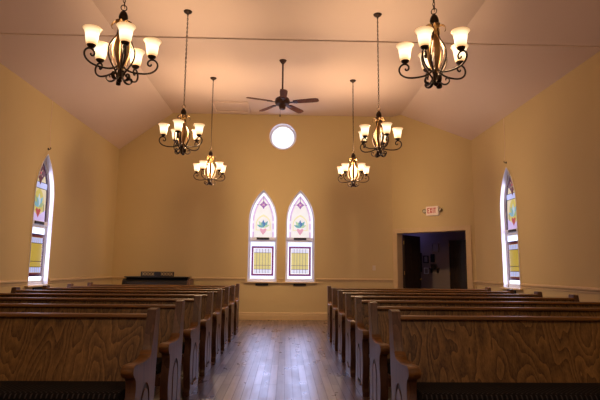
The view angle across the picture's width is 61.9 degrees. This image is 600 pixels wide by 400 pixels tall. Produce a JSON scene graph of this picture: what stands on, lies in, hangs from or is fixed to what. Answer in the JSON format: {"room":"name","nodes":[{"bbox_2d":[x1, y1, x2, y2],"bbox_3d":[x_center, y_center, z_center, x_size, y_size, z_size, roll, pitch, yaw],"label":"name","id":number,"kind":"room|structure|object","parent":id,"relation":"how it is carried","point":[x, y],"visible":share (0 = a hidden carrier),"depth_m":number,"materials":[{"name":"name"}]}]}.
{"room":"church","nodes":[
{"label":"church","id":0,"kind":"room"},
{"bbox_2d":[0,63,119,292],"bbox_3d":[-4.403,-0.275,4.627,0.180,4.140,15.336,1,-8,-2],"label":"wall","id":1,"kind":"structure","parent":0,"point":[85,164],"depth_m":9.15,"materials":[{"name":"beige paint"}]},
{"bbox_2d":[0,280,27,285],"bbox_3d":[-4.251,0.550,2.478,0.030,0.085,11.300,1,-8,-2],"label":"trim","id":2,"kind":"structure","parent":1,"relation":"attached to","point":[5,282],"depth_m":7.66,"materials":[{"name":"beige paint"}]},
{"bbox_2d":[24,151,54,289],"bbox_3d":[-4.492,0.324,8.603,0.252,2.426,0.850,1,-8,-2],"label":"window","id":3,"kind":"structure","parent":1,"relation":"in","point":[41,226],"depth_m":8.72,"materials":[{"name":"multicoloured glass"}]},
{"bbox_2d":[48,276,112,283],"bbox_3d":[-4.481,1.660,10.456,0.030,0.085,3.256,1,-8,-2],"label":"trim","id":4,"kind":"structure","parent":1,"relation":"attached to","point":[82,279],"depth_m":10.06,"materials":[{"name":"beige paint"}]},
{"bbox_2d":[0,33,599,46],"bbox_3d":[-0.155,-2.041,6.375,8.359,0.090,0.090,1,-8,-2],"label":"rod","id":5,"kind":"object","parent":1,"relation":"attached to","point":[0,33],"visible":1,"depth_m":6.37,"materials":[{"name":"black metal"}]},
{"bbox_2d":[111,113,392,312],"bbox_3d":[-1.116,0.364,12.468,6.830,5.102,0.180,1,-8,-2],"label":"wall","id":6,"kind":"structure","parent":0,"point":[167,219],"depth_m":12.42,"materials":[{"name":"beige paint"}]},
{"bbox_2d":[112,276,244,280],"bbox_3d":[-2.933,1.904,12.095,3.218,0.085,0.030,1,-8,-2],"label":"trim","id":7,"kind":"structure","parent":6,"relation":"attached to","point":[114,277],"depth_m":12.11,"materials":[{"name":"beige paint"}]},
{"bbox_2d":[244,187,279,285],"bbox_3d":[-0.917,0.884,12.375,0.870,2.426,0.252,1,-8,-2],"label":"window","id":8,"kind":"structure","parent":6,"relation":"in","point":[262,236],"depth_m":12.38,"materials":[{"name":"stained glass"},{"name":"white painted wood"}]},
{"bbox_2d":[268,122,297,150],"bbox_3d":[-0.435,-1.593,12.758,0.770,0.770,0.204,1,-8,-2],"label":"window","id":9,"kind":"structure","parent":6,"relation":"in","point":[282,136],"depth_m":12.77,"materials":[{"name":"white glass"}]},
{"bbox_2d":[239,312,327,319],"bbox_3d":[-1.137,2.788,12.028,6.830,0.178,0.022,1,-8,-2],"label":"baseboard","id":10,"kind":"structure","parent":6,"relation":"attached to","point":[242,315],"depth_m":12.04,"materials":[{"name":"beige paint"}]},
{"bbox_2d":[282,187,317,285],"bbox_3d":[0.002,0.896,12.400,0.870,2.426,0.252,1,-8,-2],"label":"window","id":11,"kind":"structure","parent":6,"relation":"in","point":[300,215],"depth_m":12.41,"materials":[{"name":"stained glass"},{"name":"white painted wood"}]},
{"bbox_2d":[316,278,392,281],"bbox_3d":[1.340,1.960,12.210,1.892,0.085,0.030,1,-8,-2],"label":"trim","id":12,"kind":"structure","parent":6,"relation":"attached to","point":[317,279],"depth_m":12.20,"materials":[{"name":"beige paint"}]},
{"bbox_2d":[154,320,391,399],"bbox_3d":[-0.156,1.891,4.447,8.719,0.120,15.696,1,-8,-2],"label":"floor","id":13,"kind":"structure","parent":0,"point":[266,359],"depth_m":6.13,"materials":[{"name":"brown wood"}]},
{"bbox_2d":[0,308,159,399],"bbox_3d":[-2.460,1.167,3.182,2.948,0.921,0.647,1,-8,-2],"label":"pew","id":14,"kind":"object","parent":13,"relation":"on","point":[44,356],"visible":1,"depth_m":3.38,"materials":[{"name":"brown wood"}]},
{"bbox_2d":[0,381,125,399],"bbox_3d":[-2.457,1.176,3.067,2.788,0.083,0.420,1,-8,-2],"label":"cushion","id":15,"kind":"object","parent":14,"relation":"on","point":[9,390],"depth_m":2.98,"materials":[{"name":"fabric"}]},
{"bbox_2d":[0,300,184,399],"bbox_3d":[-2.485,1.291,4.074,2.948,0.921,0.647,1,-8,-2],"label":"pew","id":16,"kind":"object","parent":13,"relation":"on","point":[171,324],"visible":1,"depth_m":4.33,"materials":[{"name":"brown wood"}]},
{"bbox_2d":[156,357,161,373],"bbox_3d":[-2.482,1.300,3.958,2.788,0.083,0.420,1,-8,-2],"label":"cushion","id":17,"kind":"object","parent":16,"relation":"on","point":[159,359],"depth_m":3.89,"materials":[{"name":"fabric"}]},
{"bbox_2d":[0,295,201,396],"bbox_3d":[-2.511,1.415,4.966,2.948,0.921,0.647,1,-8,-2],"label":"pew","id":18,"kind":"object","parent":13,"relation":"on","point":[192,315],"visible":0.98,"depth_m":5.21,"materials":[{"name":"brown wood"}]},
{"bbox_2d":[0,291,213,375],"bbox_3d":[-2.537,1.539,5.858,2.948,0.921,0.647,1,-8,-2],"label":"pew","id":19,"kind":"object","parent":13,"relation":"on","point":[207,300],"visible":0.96,"depth_m":6.10,"materials":[{"name":"brown wood"}]},
{"bbox_2d":[11,287,222,361],"bbox_3d":[-2.562,1.663,6.749,2.948,0.921,0.647,1,-8,-2],"label":"pew","id":20,"kind":"object","parent":13,"relation":"on","point":[217,300],"visible":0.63,"depth_m":6.99,"materials":[{"name":"brown wood"}]},
{"bbox_2d":[42,285,229,350],"bbox_3d":[-2.588,1.788,7.641,2.948,0.921,0.647,1,-8,-2],"label":"pew","id":21,"kind":"object","parent":13,"relation":"on","point":[225,296],"visible":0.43,"depth_m":7.87,"materials":[{"name":"brown wood"}]},
{"bbox_2d":[67,283,234,341],"bbox_3d":[-2.614,1.912,8.533,2.948,0.921,0.647,1,-8,-2],"label":"pew","id":22,"kind":"object","parent":13,"relation":"on","point":[70,285],"visible":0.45,"depth_m":8.76,"materials":[{"name":"brown wood"}]},
{"bbox_2d":[122,272,193,284],"bbox_3d":[-3.297,2.212,11.470,1.550,1.125,0.730,1,-8,-2],"label":"piano","id":23,"kind":"object","parent":13,"relation":"on","point":[156,278],"visible":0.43,"depth_m":11.46,"materials":[{"name":"black paint"}]},
{"bbox_2d":[87,282,239,334],"bbox_3d":[-2.639,2.036,9.425,2.948,0.921,0.647,1,-8,-2],"label":"pew","id":24,"kind":"object","parent":13,"relation":"on","point":[237,286],"visible":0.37,"depth_m":9.66,"materials":[{"name":"brown wood"}]},
{"bbox_2d":[327,286,490,342],"bbox_3d":[1.959,1.972,8.656,2.958,0.921,0.647,1,-8,-2],"label":"pew","id":25,"kind":"object","parent":13,"relation":"on","point":[329,289],"visible":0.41,"depth_m":8.88,"materials":[{"name":"brown wood"}]},
{"bbox_2d":[332,287,513,350],"bbox_3d":[1.985,1.848,7.764,2.958,0.921,0.647,1,-8,-2],"label":"pew","id":26,"kind":"object","parent":13,"relation":"on","point":[334,291],"visible":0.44,"depth_m":7.99,"materials":[{"name":"brown wood"}]},
{"bbox_2d":[338,290,542,361],"bbox_3d":[2.011,1.724,6.872,2.958,0.921,0.647,1,-8,-2],"label":"pew","id":27,"kind":"object","parent":13,"relation":"on","point":[341,295],"visible":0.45,"depth_m":7.10,"materials":[{"name":"brown wood"}]},
{"bbox_2d":[345,293,578,376],"bbox_3d":[2.036,1.600,5.981,2.958,0.921,0.647,1,-8,-2],"label":"pew","id":28,"kind":"object","parent":13,"relation":"on","point":[349,300],"visible":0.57,"depth_m":6.21,"materials":[{"name":"brown wood"}]},
{"bbox_2d":[355,296,599,396],"bbox_3d":[2.062,1.476,5.089,2.958,0.921,0.647,1,-8,-2],"label":"pew","id":29,"kind":"object","parent":13,"relation":"on","point":[361,306],"visible":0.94,"depth_m":5.32,"materials":[{"name":"brown wood"}]},
{"bbox_2d":[368,302,599,399],"bbox_3d":[2.088,1.352,4.197,2.958,0.921,0.647,1,-8,-2],"label":"pew","id":30,"kind":"object","parent":13,"relation":"on","point":[379,342],"visible":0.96,"depth_m":4.42,"materials":[{"name":"brown wood"}]},
{"bbox_2d":[387,358,390,374],"bbox_3d":[2.091,1.361,4.081,2.798,0.083,0.420,1,-8,-2],"label":"cushion","id":31,"kind":"object","parent":30,"relation":"on","point":[388,359],"depth_m":3.93,"materials":[{"name":"fabric"}]},
{"bbox_2d":[388,309,599,399],"bbox_3d":[2.113,1.228,3.305,2.958,0.921,0.647,1,-8,-2],"label":"pew","id":32,"kind":"object","parent":13,"relation":"on","point":[433,357],"visible":1,"depth_m":3.45,"materials":[{"name":"brown wood"}]},
{"bbox_2d":[417,382,599,399],"bbox_3d":[2.116,1.237,3.190,2.798,0.083,0.420,1,-8,-2],"label":"cushion","id":33,"kind":"object","parent":32,"relation":"on","point":[425,390],"depth_m":3.06,"materials":[{"name":"fabric"}]},
{"bbox_2d":[0,0,599,148],"bbox_3d":[-0.112,-2.752,5.095,8.719,1.247,15.696,1,-8,-2],"label":"ceiling","id":34,"kind":"structure","parent":0,"point":[499,79],"depth_m":8.54,"materials":[{"name":"paint"}]},
{"bbox_2d":[83,0,161,85],"bbox_3d":[-1.605,-2.170,4.703,0.656,2.237,0.681,2,-8,-8],"label":"chandelier","id":35,"kind":"object","parent":34,"relation":"hanging from","point":[121,41],"visible":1,"depth_m":4.56,"materials":[{"name":"white glass"}]},
{"bbox_2d":[158,9,204,154],"bbox_3d":[-1.727,-1.784,7.482,0.681,2.237,0.656,0,-8,0],"label":"chandelier","id":36,"kind":"object","parent":34,"relation":"hanging from","point":[180,125],"visible":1,"depth_m":7.34,"materials":[{"name":"white glass"}]},
{"bbox_2d":[193,77,225,184],"bbox_3d":[-1.824,-1.410,10.169,0.656,2.237,0.681,0,-8,2],"label":"chandelier","id":37,"kind":"object","parent":34,"relation":"hanging from","point":[209,167],"visible":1,"depth_m":10.03,"materials":[{"name":"white glass"}]},
{"bbox_2d":[210,101,250,113],"bbox_3d":[-1.675,-2.243,12.122,0.900,0.045,0.780,1,-8,-2],"label":"ceiling hatch","id":38,"kind":"object","parent":34,"relation":"attached to","point":[218,106],"visible":0.98,"depth_m":12.09,"materials":[{"name":"paint"}]},
{"bbox_2d":[246,59,318,116],"bbox_3d":[-0.316,-2.084,9.303,1.336,1.112,1.289,1,-8,-2],"label":"ceiling fan","id":39,"kind":"object","parent":34,"relation":"hanging from","point":[282,101],"visible":1,"depth_m":9.24,"materials":[{"name":"brown wood"}]},
{"bbox_2d":[337,79,369,186],"bbox_3d":[1.064,-1.372,10.242,0.656,2.237,0.681,-3,-9,24],"label":"chandelier","id":40,"kind":"object","parent":34,"relation":"hanging from","point":[353,168],"visible":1,"depth_m":10.12,"materials":[{"name":"white glass"}]},
{"bbox_2d":[358,12,402,157],"bbox_3d":[1.193,-1.744,7.569,0.681,2.237,0.656,-3,-9,21],"label":"chandelier","id":41,"kind":"object","parent":34,"relation":"hanging from","point":[381,136],"visible":1,"depth_m":7.39,"materials":[{"name":"white glass"}]},
{"bbox_2d":[396,0,469,88],"bbox_3d":[1.249,-2.139,4.733,0.681,2.237,0.656,1,-8,-2],"label":"chandelier","id":42,"kind":"object","parent":34,"relation":"hanging from","point":[427,42],"visible":1,"depth_m":4.55,"materials":[{"name":"white glass"}]},
{"bbox_2d":[391,115,476,288],"bbox_3d":[3.143,0.320,11.863,2.077,5.102,0.180,-6,-10,41],"label":"wall","id":43,"kind":"structure","parent":0,"point":[432,166],"depth_m":11.91,"materials":[{"name":"beige paint"}]},
{"bbox_2d":[402,235,421,288],"bbox_3d":[2.841,1.948,12.662,0.140,2.077,0.863,-6,-10,41],"label":"door","id":44,"kind":"structure","parent":43,"relation":"in","point":[412,279],"depth_m":12.67,"materials":[{"name":"brown wood"}]},
{"bbox_2d":[422,206,441,215],"bbox_3d":[3.102,0.256,11.729,0.488,0.215,0.089,-6,-10,41],"label":"exit sign","id":45,"kind":"object","parent":43,"relation":"attached to","point":[432,210],"visible":1,"depth_m":11.71,"materials":[{"name":"white plastic"}]},
{"bbox_2d":[393,225,473,288],"bbox_3d":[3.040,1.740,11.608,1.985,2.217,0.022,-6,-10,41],"label":"trim","id":46,"kind":"structure","parent":43,"relation":"attached to","point":[467,227],"depth_m":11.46,"materials":[{"name":"beige paint"}]},
{"bbox_2d":[402,231,465,288],"bbox_3d":[4.205,1.825,13.346,3.400,2.550,0.120,-6,-10,41],"label":"wall","id":47,"kind":"structure","parent":0,"point":[434,280],"depth_m":13.71,"materials":[{"name":"paint"}]},
{"bbox_2d":[423,256,428,262],"bbox_3d":[3.497,1.647,13.892,0.150,0.200,0.025,-6,-10,41],"label":"framed picture","id":48,"kind":"object","parent":47,"relation":"attached to","point":[425,258],"visible":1,"depth_m":13.89,"materials":[{"name":"paper"}]},
{"bbox_2d":[424,268,428,273],"bbox_3d":[3.498,1.959,13.845,0.140,0.170,0.025,-6,-10,41],"label":"framed picture","id":49,"kind":"object","parent":47,"relation":"attached to","point":[426,270],"visible":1,"depth_m":13.84,"materials":[{"name":"white paint"}]},
{"bbox_2d":[430,254,434,261],"bbox_3d":[3.648,1.601,13.766,0.110,0.220,0.025,-6,-10,41],"label":"framed picture","id":50,"kind":"object","parent":47,"relation":"attached to","point":[432,256],"visible":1,"depth_m":13.76},
{"bbox_2d":[429,268,439,272],"bbox_3d":[3.658,1.925,13.636,0.260,0.122,0.138,-6,-10,41],"label":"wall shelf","id":51,"kind":"object","parent":47,"relation":"attached to","point":[431,269],"visible":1,"depth_m":13.62,"materials":[{"name":"brown wood"}]},
{"bbox_2d":[446,237,465,288],"bbox_3d":[4.312,2.017,13.123,0.940,2.110,0.030,-6,-10,41],"label":"trim","id":52,"kind":"structure","parent":47,"relation":"attached to","point":[447,238],"depth_m":13.43,"materials":[{"name":"paint"}]},
{"bbox_2d":[449,240,467,288],"bbox_3d":[4.300,2.057,13.114,0.773,2.012,0.140,-6,-10,41],"label":"door","id":53,"kind":"structure","parent":47,"relation":"in","point":[457,248],"depth_m":13.24,"materials":[{"name":"brown wood"}]},
{"bbox_3d":[3.715,1.307,13.751,0.200,0.240,0.025,-6,-10,41],"label":"framed picture","id":54,"kind":"object","parent":47,"relation":"attached to","visible":0},
{"bbox_2d":[432,244,437,250],"bbox_3d":[3.720,1.307,13.756,0.156,0.196,0.011,-6,-10,41],"label":"picture","id":55,"kind":"object","parent":54,"relation":"attached to","point":[434,246],"depth_m":13.76,"materials":[{"name":"paper"}]},
{"bbox_2d":[471,51,599,301],"bbox_3d":[4.152,-0.259,4.160,0.180,4.140,13.930,1,-8,-2],"label":"wall","id":56,"kind":"structure","parent":0,"point":[551,145],"depth_m":7.94,"materials":[{"name":"beige paint"}]},
{"bbox_2d":[476,281,502,286],"bbox_3d":[3.857,1.710,10.241,0.030,0.085,1.330,1,-8,-2],"label":"trim","id":57,"kind":"structure","parent":56,"relation":"attached to","point":[489,283],"depth_m":10.16,"materials":[{"name":"beige paint"}]},
{"bbox_2d":[499,164,522,293],"bbox_3d":[3.976,0.508,9.346,0.252,2.426,0.850,1,-8,-2],"label":"window","id":58,"kind":"structure","parent":56,"relation":"in","point":[508,203],"depth_m":9.48,"materials":[{"name":"multicoloured glass"}]},
{"bbox_2d":[520,283,599,293],"bbox_3d":[4.066,0.696,2.959,0.030,0.085,11.820,1,-8,-2],"label":"trim","id":59,"kind":"structure","parent":56,"relation":"attached to","point":[591,290],"depth_m":7.47,"materials":[{"name":"beige paint"}]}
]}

